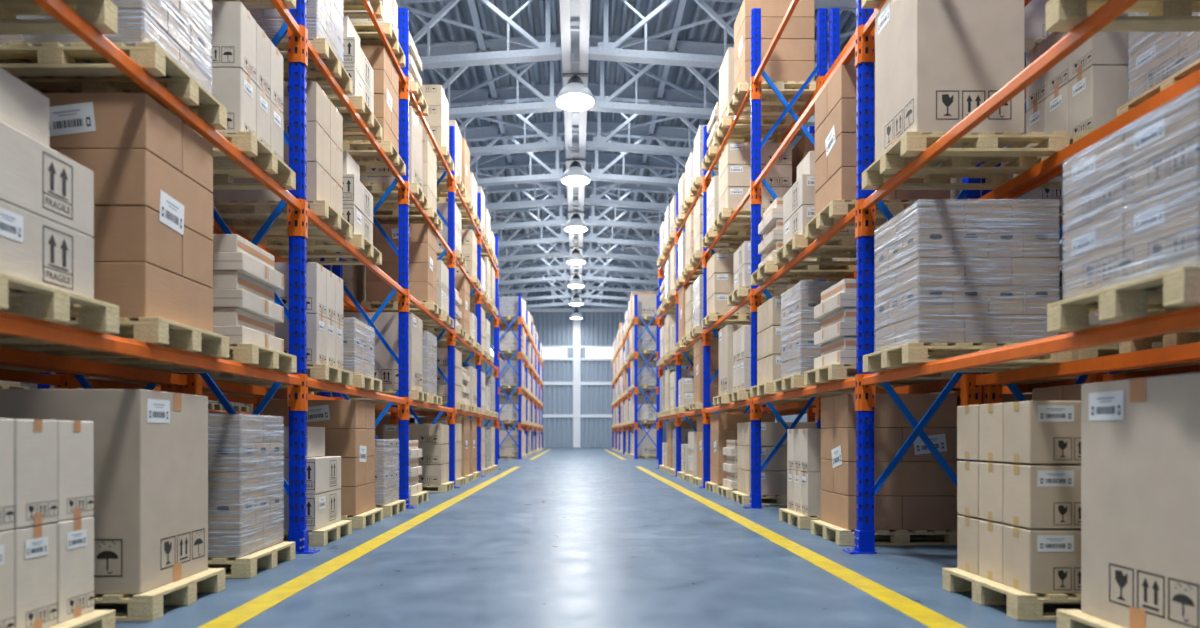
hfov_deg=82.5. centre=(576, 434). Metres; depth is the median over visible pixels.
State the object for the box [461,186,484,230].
carton
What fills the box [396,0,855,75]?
roof truss
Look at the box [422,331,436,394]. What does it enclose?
load
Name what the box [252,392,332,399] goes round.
pallet
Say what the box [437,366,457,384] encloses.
carton
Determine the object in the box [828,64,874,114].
carton
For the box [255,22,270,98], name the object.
carton
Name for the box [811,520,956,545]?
pallet
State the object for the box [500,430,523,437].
carton
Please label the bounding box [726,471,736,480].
carton
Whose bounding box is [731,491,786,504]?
pallet
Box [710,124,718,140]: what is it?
carton
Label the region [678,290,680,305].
carton
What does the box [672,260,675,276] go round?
carton
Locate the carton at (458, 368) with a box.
[458,368,459,385]
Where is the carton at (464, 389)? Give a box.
[460,386,467,392]
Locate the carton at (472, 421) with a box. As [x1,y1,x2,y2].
[470,418,474,431]
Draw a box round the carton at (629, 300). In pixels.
[629,300,630,320]
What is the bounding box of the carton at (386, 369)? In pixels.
[343,313,421,390]
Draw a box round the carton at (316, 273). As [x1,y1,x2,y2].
[275,262,325,316]
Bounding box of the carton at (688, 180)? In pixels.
[687,180,688,195]
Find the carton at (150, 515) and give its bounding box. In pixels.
[0,389,207,593]
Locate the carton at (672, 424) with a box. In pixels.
[669,421,696,431]
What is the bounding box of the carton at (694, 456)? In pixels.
[692,454,696,475]
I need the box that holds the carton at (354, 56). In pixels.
[343,37,373,97]
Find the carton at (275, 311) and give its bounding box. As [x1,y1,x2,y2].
[262,300,283,322]
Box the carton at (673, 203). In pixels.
[670,195,685,231]
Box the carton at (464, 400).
[462,398,467,403]
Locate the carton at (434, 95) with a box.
[420,85,444,112]
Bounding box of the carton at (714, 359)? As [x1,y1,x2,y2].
[694,355,718,375]
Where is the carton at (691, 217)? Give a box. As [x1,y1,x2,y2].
[688,213,693,233]
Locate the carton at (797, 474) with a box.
[794,470,800,512]
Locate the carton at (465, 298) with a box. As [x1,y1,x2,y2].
[457,290,469,310]
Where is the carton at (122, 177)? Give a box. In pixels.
[56,149,212,240]
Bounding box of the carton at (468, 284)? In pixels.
[467,280,469,296]
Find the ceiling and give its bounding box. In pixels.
[398,0,855,288]
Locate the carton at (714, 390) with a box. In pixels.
[694,386,718,402]
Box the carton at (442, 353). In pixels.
[436,348,457,366]
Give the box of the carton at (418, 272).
[366,263,432,285]
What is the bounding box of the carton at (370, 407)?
[366,402,374,428]
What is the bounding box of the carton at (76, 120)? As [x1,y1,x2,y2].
[41,93,181,171]
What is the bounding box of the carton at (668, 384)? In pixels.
[667,383,669,396]
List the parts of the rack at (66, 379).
post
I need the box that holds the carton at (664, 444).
[662,442,666,453]
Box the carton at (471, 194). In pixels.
[459,193,473,211]
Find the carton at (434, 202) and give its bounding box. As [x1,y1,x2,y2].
[379,194,436,221]
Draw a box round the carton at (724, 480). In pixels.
[723,479,729,486]
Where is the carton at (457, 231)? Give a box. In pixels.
[437,231,458,254]
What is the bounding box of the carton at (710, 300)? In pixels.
[709,297,734,316]
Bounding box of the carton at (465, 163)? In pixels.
[462,153,469,178]
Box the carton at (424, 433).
[383,424,443,443]
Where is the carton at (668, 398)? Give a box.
[666,397,669,410]
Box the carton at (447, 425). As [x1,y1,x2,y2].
[446,425,448,443]
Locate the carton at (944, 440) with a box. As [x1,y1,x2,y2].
[902,428,956,461]
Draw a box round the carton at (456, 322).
[427,320,458,325]
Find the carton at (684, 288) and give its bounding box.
[681,286,688,301]
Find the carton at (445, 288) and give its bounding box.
[444,264,446,291]
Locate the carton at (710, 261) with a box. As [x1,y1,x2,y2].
[709,257,711,278]
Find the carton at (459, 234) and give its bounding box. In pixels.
[441,234,460,259]
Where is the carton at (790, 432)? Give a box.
[787,429,793,469]
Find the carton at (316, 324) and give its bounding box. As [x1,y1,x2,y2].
[275,314,325,365]
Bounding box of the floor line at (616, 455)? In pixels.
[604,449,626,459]
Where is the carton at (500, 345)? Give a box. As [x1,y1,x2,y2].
[499,344,517,346]
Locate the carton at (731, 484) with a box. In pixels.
[727,480,736,488]
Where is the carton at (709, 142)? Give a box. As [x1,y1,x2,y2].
[707,135,712,147]
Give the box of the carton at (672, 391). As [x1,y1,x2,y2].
[671,391,672,408]
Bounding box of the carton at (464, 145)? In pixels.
[462,138,466,156]
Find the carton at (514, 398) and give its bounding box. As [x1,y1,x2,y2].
[500,395,522,403]
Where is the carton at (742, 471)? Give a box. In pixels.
[741,470,748,493]
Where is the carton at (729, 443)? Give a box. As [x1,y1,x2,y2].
[726,440,742,447]
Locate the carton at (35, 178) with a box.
[0,121,93,236]
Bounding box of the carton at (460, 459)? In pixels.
[459,459,460,477]
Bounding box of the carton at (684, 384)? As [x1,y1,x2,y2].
[678,378,693,393]
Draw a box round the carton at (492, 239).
[490,231,494,248]
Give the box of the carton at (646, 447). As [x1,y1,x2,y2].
[638,429,655,454]
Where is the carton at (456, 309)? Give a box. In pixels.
[455,306,458,315]
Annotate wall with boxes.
[387,412,423,422]
[437,282,696,446]
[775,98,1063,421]
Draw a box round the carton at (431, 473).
[418,464,443,483]
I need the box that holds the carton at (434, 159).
[432,149,436,177]
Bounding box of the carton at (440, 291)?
[437,287,443,312]
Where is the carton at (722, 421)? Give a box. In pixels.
[714,413,774,430]
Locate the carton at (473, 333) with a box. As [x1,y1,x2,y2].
[439,327,476,343]
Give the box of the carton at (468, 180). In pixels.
[467,176,469,192]
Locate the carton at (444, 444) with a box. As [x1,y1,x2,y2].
[444,444,445,462]
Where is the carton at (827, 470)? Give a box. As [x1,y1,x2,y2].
[821,459,833,491]
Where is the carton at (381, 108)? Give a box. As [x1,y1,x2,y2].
[374,94,390,128]
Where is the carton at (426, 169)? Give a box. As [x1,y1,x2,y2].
[422,163,431,191]
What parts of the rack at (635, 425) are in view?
post, post, post, post, post, post, post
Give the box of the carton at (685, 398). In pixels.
[678,392,693,406]
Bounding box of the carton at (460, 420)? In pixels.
[418,417,466,431]
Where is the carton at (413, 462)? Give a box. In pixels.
[409,458,417,467]
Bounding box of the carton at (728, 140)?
[712,140,768,146]
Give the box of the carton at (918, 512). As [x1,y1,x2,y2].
[902,496,956,529]
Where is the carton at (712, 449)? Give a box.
[711,448,713,465]
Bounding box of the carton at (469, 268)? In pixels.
[444,261,473,276]
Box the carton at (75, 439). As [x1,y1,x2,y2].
[56,420,94,520]
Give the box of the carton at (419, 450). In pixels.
[418,449,421,457]
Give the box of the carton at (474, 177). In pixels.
[474,177,475,199]
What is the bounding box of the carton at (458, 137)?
[437,120,461,188]
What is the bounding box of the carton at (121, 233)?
[92,206,181,275]
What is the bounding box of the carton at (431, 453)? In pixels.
[418,444,443,463]
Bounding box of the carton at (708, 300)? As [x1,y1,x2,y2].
[707,300,748,319]
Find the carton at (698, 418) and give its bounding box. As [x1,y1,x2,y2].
[697,416,699,431]
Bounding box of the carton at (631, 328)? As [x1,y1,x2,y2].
[630,328,632,351]
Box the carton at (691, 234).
[688,230,693,250]
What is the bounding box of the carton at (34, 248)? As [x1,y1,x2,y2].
[0,200,93,298]
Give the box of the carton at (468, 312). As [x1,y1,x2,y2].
[467,308,469,324]
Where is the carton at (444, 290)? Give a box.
[444,290,445,312]
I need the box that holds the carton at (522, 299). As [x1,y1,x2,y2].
[503,299,523,322]
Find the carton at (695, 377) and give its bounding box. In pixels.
[694,373,696,388]
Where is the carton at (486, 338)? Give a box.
[485,337,487,351]
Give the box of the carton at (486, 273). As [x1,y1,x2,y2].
[485,271,488,286]
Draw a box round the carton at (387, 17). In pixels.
[344,0,397,53]
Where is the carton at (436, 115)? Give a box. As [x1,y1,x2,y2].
[414,106,444,133]
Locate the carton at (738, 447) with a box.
[737,446,740,468]
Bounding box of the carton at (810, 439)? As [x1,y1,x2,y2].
[800,429,820,471]
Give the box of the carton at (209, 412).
[208,411,223,414]
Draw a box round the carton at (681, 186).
[678,173,693,213]
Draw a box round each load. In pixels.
[0,0,211,104]
[208,414,283,557]
[218,401,243,405]
[248,0,343,78]
[342,318,374,377]
[375,440,398,504]
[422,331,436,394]
[470,258,484,292]
[485,376,494,411]
[485,429,490,467]
[499,297,521,315]
[499,361,521,384]
[524,370,525,386]
[528,436,529,452]
[537,384,538,399]
[540,410,541,424]
[625,341,627,361]
[630,432,633,453]
[632,326,655,349]
[632,368,655,384]
[660,376,664,411]
[665,205,675,242]
[665,260,669,297]
[673,429,694,468]
[678,232,698,279]
[693,275,749,329]
[694,125,718,178]
[781,281,839,377]
[874,199,1059,351]
[1063,87,1199,298]
[1128,12,1199,100]
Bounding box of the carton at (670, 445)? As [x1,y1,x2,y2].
[669,444,672,455]
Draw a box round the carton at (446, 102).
[445,95,448,122]
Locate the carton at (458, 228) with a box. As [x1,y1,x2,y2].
[457,207,459,231]
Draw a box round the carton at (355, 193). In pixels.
[342,174,372,223]
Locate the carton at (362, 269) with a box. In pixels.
[359,265,365,287]
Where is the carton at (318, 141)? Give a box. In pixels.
[283,122,329,174]
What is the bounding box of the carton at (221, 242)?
[212,234,274,269]
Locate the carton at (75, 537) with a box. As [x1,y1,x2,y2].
[52,517,93,622]
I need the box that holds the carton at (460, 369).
[460,369,461,385]
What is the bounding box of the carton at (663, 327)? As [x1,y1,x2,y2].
[662,325,664,342]
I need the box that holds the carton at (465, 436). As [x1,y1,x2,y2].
[459,432,469,448]
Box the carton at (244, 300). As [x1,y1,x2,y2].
[213,289,267,316]
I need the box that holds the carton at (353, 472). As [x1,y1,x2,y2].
[341,457,365,486]
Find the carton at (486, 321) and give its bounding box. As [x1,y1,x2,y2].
[485,319,487,336]
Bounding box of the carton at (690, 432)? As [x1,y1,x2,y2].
[690,432,691,452]
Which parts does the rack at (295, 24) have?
post, post, plate, post, post, plate, post, plate, post, post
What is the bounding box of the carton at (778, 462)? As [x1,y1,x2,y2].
[745,446,787,470]
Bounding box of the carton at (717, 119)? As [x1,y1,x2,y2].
[710,117,718,132]
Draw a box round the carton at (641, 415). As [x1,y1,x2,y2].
[633,412,655,419]
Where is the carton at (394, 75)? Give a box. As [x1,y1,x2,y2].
[391,61,398,96]
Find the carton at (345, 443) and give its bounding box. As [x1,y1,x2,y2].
[325,429,374,461]
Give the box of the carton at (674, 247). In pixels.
[672,245,675,262]
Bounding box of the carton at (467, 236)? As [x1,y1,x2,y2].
[461,230,473,247]
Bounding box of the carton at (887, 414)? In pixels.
[834,394,956,427]
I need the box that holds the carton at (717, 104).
[710,102,718,117]
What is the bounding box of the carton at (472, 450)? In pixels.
[470,446,474,458]
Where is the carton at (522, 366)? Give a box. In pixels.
[522,366,523,384]
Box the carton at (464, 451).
[461,446,466,460]
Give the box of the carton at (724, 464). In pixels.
[723,463,729,470]
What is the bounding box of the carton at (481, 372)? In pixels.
[481,372,482,390]
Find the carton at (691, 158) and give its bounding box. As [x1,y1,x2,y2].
[689,152,693,176]
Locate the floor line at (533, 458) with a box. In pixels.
[529,449,550,459]
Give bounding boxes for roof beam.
[397,4,854,286]
[467,0,541,287]
[560,0,574,313]
[570,0,579,309]
[578,0,589,313]
[612,0,686,287]
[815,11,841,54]
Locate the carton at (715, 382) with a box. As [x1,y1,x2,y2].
[697,370,718,386]
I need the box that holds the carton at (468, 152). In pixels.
[467,145,469,164]
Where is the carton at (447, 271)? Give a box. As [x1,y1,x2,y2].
[446,267,448,294]
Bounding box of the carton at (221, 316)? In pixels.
[213,308,274,336]
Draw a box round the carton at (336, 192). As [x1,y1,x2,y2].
[242,177,342,223]
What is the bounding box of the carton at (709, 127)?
[707,120,712,132]
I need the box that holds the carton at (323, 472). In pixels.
[279,456,340,493]
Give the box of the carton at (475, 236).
[475,236,476,252]
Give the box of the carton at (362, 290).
[359,284,365,302]
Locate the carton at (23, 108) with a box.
[0,67,48,146]
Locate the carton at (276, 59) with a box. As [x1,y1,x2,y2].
[270,41,282,113]
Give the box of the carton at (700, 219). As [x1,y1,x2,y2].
[698,215,702,234]
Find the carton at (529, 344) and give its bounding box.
[511,342,530,363]
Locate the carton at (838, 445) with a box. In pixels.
[821,428,901,467]
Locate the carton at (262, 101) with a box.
[256,85,269,148]
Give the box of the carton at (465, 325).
[441,320,469,334]
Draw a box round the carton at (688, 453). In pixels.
[688,453,689,473]
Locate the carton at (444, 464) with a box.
[444,464,445,482]
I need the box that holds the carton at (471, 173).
[470,172,473,194]
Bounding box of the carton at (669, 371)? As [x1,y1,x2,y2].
[666,369,693,383]
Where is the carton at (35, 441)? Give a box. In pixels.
[13,419,58,527]
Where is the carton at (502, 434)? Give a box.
[499,431,517,438]
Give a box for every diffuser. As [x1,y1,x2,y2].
[558,94,592,109]
[562,176,588,184]
[565,226,586,231]
[567,260,584,263]
[569,285,582,287]
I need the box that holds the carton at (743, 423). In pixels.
[741,422,744,445]
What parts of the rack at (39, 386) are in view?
post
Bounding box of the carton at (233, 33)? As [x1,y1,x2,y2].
[210,2,256,82]
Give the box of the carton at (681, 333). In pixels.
[678,328,684,341]
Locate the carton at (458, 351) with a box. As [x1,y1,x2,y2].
[457,351,459,367]
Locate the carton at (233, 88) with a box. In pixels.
[174,68,255,135]
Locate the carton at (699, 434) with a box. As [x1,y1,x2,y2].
[697,432,702,449]
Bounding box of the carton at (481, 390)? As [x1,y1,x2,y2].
[481,390,482,408]
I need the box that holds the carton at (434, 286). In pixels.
[432,269,436,290]
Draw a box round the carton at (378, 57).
[360,46,390,81]
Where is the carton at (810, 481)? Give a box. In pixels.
[801,471,820,515]
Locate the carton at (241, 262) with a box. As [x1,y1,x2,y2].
[213,252,267,281]
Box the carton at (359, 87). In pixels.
[319,67,373,121]
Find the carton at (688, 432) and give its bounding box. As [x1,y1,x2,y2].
[688,432,689,452]
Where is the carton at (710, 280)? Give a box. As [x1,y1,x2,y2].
[709,277,711,297]
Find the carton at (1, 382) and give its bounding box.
[0,380,19,385]
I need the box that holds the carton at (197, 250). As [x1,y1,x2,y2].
[181,227,212,287]
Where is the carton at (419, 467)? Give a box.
[415,466,421,474]
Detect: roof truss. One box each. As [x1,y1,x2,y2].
[396,0,855,7]
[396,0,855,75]
[415,34,854,125]
[444,83,814,156]
[460,121,801,186]
[470,151,687,209]
[481,181,677,230]
[487,199,666,246]
[490,216,662,261]
[490,257,663,294]
[493,231,664,274]
[498,244,665,284]
[498,280,655,307]
[500,269,664,300]
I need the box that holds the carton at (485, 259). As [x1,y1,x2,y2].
[481,257,488,273]
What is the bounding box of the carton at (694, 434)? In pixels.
[692,432,696,453]
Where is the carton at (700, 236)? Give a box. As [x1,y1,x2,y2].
[698,233,742,250]
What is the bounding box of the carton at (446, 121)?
[445,115,448,142]
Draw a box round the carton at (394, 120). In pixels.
[391,109,398,141]
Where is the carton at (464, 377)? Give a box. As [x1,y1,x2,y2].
[462,374,467,380]
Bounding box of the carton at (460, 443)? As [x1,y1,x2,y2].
[459,442,461,459]
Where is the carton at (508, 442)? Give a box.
[499,439,517,446]
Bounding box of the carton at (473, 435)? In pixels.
[470,432,476,447]
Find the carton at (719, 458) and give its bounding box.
[714,449,725,466]
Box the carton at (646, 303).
[632,294,656,315]
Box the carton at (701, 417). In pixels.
[700,416,710,431]
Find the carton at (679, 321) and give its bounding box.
[678,318,680,331]
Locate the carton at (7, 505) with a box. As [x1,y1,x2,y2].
[0,419,14,530]
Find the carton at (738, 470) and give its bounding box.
[737,469,743,491]
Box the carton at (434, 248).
[432,232,436,253]
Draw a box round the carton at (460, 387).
[460,387,461,401]
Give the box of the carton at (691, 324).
[689,318,693,330]
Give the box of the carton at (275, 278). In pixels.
[260,266,283,289]
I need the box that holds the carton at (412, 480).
[409,475,417,485]
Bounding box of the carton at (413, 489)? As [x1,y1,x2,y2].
[409,484,417,494]
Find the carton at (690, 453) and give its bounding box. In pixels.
[690,453,691,474]
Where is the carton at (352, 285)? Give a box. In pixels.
[343,279,358,301]
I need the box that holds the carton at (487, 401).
[485,398,489,410]
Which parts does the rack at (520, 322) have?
post, post, post, post, post, post, post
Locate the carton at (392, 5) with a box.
[385,0,397,28]
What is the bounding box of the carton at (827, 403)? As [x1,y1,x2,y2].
[821,396,833,427]
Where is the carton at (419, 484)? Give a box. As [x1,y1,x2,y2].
[417,483,421,492]
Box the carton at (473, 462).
[470,459,476,472]
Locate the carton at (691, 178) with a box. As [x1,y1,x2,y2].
[689,174,702,193]
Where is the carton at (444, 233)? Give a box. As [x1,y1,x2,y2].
[437,227,456,250]
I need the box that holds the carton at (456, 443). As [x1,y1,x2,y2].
[447,442,458,459]
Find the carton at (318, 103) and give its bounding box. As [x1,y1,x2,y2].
[283,81,329,136]
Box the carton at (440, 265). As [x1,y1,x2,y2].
[437,260,443,288]
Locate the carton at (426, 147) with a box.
[422,139,431,168]
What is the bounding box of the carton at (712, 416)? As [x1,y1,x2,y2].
[711,414,713,430]
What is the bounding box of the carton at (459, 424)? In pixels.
[458,424,460,441]
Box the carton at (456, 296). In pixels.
[455,293,458,302]
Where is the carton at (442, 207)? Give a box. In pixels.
[437,203,456,227]
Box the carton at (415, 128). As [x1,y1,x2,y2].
[360,106,421,198]
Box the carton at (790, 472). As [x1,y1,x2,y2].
[787,469,793,510]
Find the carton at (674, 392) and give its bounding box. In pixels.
[673,390,675,408]
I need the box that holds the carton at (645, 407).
[633,404,655,411]
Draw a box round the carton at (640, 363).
[630,361,653,385]
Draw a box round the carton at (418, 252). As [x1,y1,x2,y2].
[373,243,436,272]
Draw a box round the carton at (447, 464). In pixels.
[444,463,448,481]
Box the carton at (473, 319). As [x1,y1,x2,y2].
[470,313,476,330]
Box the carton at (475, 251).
[475,251,476,267]
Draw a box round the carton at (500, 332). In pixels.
[499,331,517,333]
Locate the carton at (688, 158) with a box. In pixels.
[687,158,688,181]
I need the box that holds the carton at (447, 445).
[446,444,448,462]
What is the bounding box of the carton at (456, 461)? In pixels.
[455,460,458,478]
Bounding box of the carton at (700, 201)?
[698,197,702,216]
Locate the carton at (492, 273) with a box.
[483,266,494,306]
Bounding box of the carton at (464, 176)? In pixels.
[462,167,466,185]
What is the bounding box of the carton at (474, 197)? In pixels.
[463,197,475,217]
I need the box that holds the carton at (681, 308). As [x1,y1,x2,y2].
[678,300,685,319]
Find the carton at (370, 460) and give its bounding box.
[366,456,374,483]
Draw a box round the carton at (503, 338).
[499,337,517,339]
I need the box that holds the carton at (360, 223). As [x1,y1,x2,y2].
[308,205,372,251]
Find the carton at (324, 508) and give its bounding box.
[283,489,340,529]
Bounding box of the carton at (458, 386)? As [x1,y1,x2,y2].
[458,386,459,401]
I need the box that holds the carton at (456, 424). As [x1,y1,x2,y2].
[409,423,458,441]
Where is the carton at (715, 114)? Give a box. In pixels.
[710,109,718,125]
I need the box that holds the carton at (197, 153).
[180,122,212,192]
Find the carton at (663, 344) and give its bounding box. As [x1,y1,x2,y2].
[662,342,664,355]
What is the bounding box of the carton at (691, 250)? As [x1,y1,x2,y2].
[688,247,702,267]
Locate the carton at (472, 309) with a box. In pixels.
[470,307,482,321]
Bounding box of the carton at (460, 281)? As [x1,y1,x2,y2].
[455,276,466,292]
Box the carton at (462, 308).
[459,305,466,321]
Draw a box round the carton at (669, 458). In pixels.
[667,455,672,467]
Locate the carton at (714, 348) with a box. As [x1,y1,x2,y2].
[697,339,718,355]
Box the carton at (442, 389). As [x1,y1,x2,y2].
[437,384,457,402]
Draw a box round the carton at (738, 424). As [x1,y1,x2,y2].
[737,423,740,444]
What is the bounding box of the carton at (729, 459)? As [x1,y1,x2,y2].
[726,456,736,464]
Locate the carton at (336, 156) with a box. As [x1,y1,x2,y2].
[330,139,342,187]
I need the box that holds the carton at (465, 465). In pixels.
[461,460,469,475]
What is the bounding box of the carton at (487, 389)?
[485,386,489,398]
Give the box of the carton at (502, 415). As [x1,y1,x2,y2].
[499,412,521,419]
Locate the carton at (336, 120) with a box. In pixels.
[329,101,342,151]
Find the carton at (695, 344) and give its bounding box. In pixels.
[694,341,696,357]
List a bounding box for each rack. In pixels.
[0,0,500,553]
[0,228,428,426]
[37,373,251,415]
[498,295,542,458]
[612,295,657,458]
[655,0,1199,553]
[762,0,1199,421]
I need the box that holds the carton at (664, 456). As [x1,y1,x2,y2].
[662,454,666,465]
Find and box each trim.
[490,346,612,347]
[499,358,655,360]
[526,308,628,311]
[543,382,614,384]
[543,414,611,417]
[568,348,584,357]
[573,319,580,447]
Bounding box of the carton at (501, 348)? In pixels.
[499,347,521,349]
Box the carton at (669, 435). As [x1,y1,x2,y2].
[667,433,672,443]
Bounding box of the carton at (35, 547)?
[9,523,57,627]
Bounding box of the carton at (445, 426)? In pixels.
[444,425,446,443]
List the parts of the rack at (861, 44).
post, post, plate, post, plate, post, post, plate, post, post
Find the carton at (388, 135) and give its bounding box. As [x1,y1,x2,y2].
[344,118,398,160]
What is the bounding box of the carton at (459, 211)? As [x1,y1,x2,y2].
[459,211,460,234]
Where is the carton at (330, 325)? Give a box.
[326,318,334,366]
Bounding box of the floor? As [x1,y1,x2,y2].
[94,447,1080,627]
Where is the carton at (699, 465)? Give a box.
[697,462,710,478]
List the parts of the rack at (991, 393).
post, post, post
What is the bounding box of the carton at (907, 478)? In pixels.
[834,461,956,495]
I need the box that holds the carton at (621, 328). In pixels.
[620,325,627,341]
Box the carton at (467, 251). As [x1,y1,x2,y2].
[461,246,473,262]
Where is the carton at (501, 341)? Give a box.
[499,340,521,344]
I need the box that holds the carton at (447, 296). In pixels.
[425,293,448,319]
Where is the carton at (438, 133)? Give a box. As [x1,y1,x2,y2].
[422,127,444,147]
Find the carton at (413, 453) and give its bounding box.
[398,449,417,458]
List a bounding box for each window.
[542,348,567,357]
[585,348,612,357]
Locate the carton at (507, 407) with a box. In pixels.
[499,404,521,411]
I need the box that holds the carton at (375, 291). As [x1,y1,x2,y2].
[366,282,436,305]
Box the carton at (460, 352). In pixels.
[459,352,461,368]
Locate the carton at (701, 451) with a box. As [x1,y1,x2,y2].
[700,447,710,462]
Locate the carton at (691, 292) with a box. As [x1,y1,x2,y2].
[689,285,693,301]
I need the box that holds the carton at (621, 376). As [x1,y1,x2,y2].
[620,375,622,394]
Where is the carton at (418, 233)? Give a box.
[373,224,432,247]
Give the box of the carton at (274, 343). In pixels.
[268,335,283,351]
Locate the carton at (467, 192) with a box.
[442,182,469,206]
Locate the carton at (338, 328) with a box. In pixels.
[335,322,342,368]
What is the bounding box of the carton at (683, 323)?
[681,314,685,328]
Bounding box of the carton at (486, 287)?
[471,285,488,298]
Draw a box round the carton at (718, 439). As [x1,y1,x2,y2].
[710,431,736,451]
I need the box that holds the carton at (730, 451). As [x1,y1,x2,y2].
[727,448,736,455]
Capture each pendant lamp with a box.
[556,73,593,111]
[561,159,589,185]
[564,212,587,232]
[566,248,585,264]
[568,274,584,287]
[569,293,583,305]
[570,309,582,319]
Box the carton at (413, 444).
[409,440,417,448]
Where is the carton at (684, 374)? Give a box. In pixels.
[673,371,693,390]
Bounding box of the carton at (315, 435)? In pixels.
[265,427,324,456]
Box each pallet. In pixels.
[0,0,117,34]
[0,42,226,129]
[0,273,118,333]
[0,317,228,357]
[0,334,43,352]
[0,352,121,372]
[0,384,29,388]
[47,610,114,627]
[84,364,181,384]
[90,344,296,372]
[94,568,224,620]
[194,131,295,189]
[208,364,352,384]
[208,402,222,409]
[208,542,294,577]
[209,392,313,396]
[212,0,295,8]
[213,200,352,238]
[223,405,248,411]
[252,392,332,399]
[254,234,381,264]
[254,374,381,391]
[270,38,352,94]
[283,520,351,545]
[327,96,382,139]
[341,508,382,528]
[343,0,382,18]
[343,141,405,174]
[343,301,360,312]
[343,390,428,401]
[350,500,405,516]
[352,22,405,66]
[361,301,442,317]
[362,183,428,209]
[371,394,441,404]
[374,208,441,230]
[409,81,427,115]
[410,402,465,409]
[410,491,428,504]
[414,313,453,327]
[417,404,473,411]
[422,326,465,337]
[422,482,453,491]
[430,407,480,413]
[432,147,453,170]
[436,176,465,196]
[437,196,473,213]
[437,250,465,266]
[437,334,473,344]
[437,341,480,350]
[444,409,488,414]
[455,411,493,416]
[455,477,465,485]
[460,349,488,357]
[461,213,480,228]
[461,474,473,482]
[462,354,493,361]
[470,276,480,288]
[470,289,487,300]
[470,298,493,308]
[470,471,480,478]
[474,231,488,244]
[475,306,497,315]
[481,243,493,255]
[481,254,497,265]
[482,469,487,475]
[485,467,493,472]
[499,316,523,321]
[499,350,523,354]
[499,385,523,388]
[499,420,523,422]
[499,455,523,458]
[500,320,525,325]
[501,353,525,357]
[501,386,525,390]
[501,420,525,423]
[504,356,527,359]
[622,393,643,396]
[627,356,651,360]
[628,353,654,357]
[628,387,651,390]
[628,420,653,423]
[629,321,654,325]
[630,316,655,321]
[630,350,655,354]
[630,385,655,388]
[630,420,655,422]
[632,455,655,458]
[657,254,669,265]
[657,306,675,314]
[657,359,693,365]
[657,412,693,417]
[659,465,666,470]
[661,243,670,255]
[661,298,675,307]
[661,354,693,361]
[661,411,702,416]
[664,467,672,472]
[666,231,675,244]
[666,349,693,357]
[667,289,675,300]
[667,409,702,414]
[669,469,675,475]
[674,212,685,228]
[674,276,698,288]
[674,341,693,350]
[674,407,728,413]
[677,471,687,478]
[681,196,699,213]
[681,264,702,278]
[681,334,712,344]
[684,474,696,481]
[689,176,712,196]
[689,250,735,266]
[689,326,721,338]
[689,402,747,409]
[692,477,702,485]
[702,145,725,169]
[702,228,762,247]
[702,313,750,327]
[705,482,722,492]
[713,117,793,145]
[713,208,766,230]
[713,395,793,404]
[717,486,736,497]
[727,286,793,305]
[727,390,810,401]
[728,81,815,115]
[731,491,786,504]
[750,382,854,396]
[751,261,855,284]
[773,375,900,391]
[774,234,875,264]
[779,509,820,528]
[804,364,955,384]
[805,200,953,238]
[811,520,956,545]
[862,0,881,8]
[862,132,1069,189]
[863,343,1071,371]
[900,383,1006,391]
[938,368,1078,384]
[942,568,1080,619]
[1011,343,1199,372]
[1013,130,1093,187]
[1025,38,1044,67]
[1046,0,1199,31]
[1047,266,1199,331]
[1056,609,1126,627]
[1058,201,1063,218]
[1117,59,1199,116]
[1119,332,1199,353]
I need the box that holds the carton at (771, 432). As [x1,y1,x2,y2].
[745,422,816,445]
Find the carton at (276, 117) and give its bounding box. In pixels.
[217,101,283,166]
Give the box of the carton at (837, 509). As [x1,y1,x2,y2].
[821,490,901,529]
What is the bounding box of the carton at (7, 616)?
[0,530,15,627]
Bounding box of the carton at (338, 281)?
[335,275,343,324]
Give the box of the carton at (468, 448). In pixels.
[467,446,469,459]
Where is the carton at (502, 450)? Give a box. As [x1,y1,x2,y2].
[499,447,517,454]
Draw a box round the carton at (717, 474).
[710,465,726,483]
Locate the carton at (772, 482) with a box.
[745,471,786,494]
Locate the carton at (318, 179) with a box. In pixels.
[212,162,329,212]
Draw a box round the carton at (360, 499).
[340,482,374,515]
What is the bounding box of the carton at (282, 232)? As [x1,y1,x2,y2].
[265,230,308,251]
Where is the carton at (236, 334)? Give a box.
[159,326,267,347]
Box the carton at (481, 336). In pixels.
[445,336,482,349]
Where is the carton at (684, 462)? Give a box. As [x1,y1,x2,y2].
[681,458,687,472]
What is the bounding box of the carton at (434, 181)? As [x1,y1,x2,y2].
[432,171,436,199]
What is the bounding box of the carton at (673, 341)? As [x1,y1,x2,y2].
[670,336,690,349]
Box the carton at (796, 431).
[794,429,799,470]
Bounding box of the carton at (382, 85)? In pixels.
[374,70,398,118]
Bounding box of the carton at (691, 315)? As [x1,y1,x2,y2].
[689,301,693,318]
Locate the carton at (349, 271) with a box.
[307,258,358,282]
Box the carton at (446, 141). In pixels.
[445,136,448,150]
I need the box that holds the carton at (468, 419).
[467,418,469,431]
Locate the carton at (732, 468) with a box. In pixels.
[727,464,738,472]
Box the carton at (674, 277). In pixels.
[672,275,675,289]
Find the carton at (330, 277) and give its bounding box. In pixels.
[325,269,334,321]
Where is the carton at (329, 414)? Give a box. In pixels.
[263,400,365,428]
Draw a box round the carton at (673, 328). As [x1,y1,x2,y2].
[670,323,675,339]
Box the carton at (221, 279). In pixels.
[211,271,274,302]
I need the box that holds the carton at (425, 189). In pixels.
[373,186,431,214]
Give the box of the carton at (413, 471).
[409,467,417,476]
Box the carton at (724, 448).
[723,447,728,455]
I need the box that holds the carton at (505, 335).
[499,334,521,338]
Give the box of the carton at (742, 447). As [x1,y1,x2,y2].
[741,446,744,469]
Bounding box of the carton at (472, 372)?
[463,367,476,406]
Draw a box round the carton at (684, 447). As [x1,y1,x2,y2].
[681,444,687,458]
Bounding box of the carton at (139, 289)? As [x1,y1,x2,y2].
[70,262,212,331]
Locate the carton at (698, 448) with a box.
[697,447,699,461]

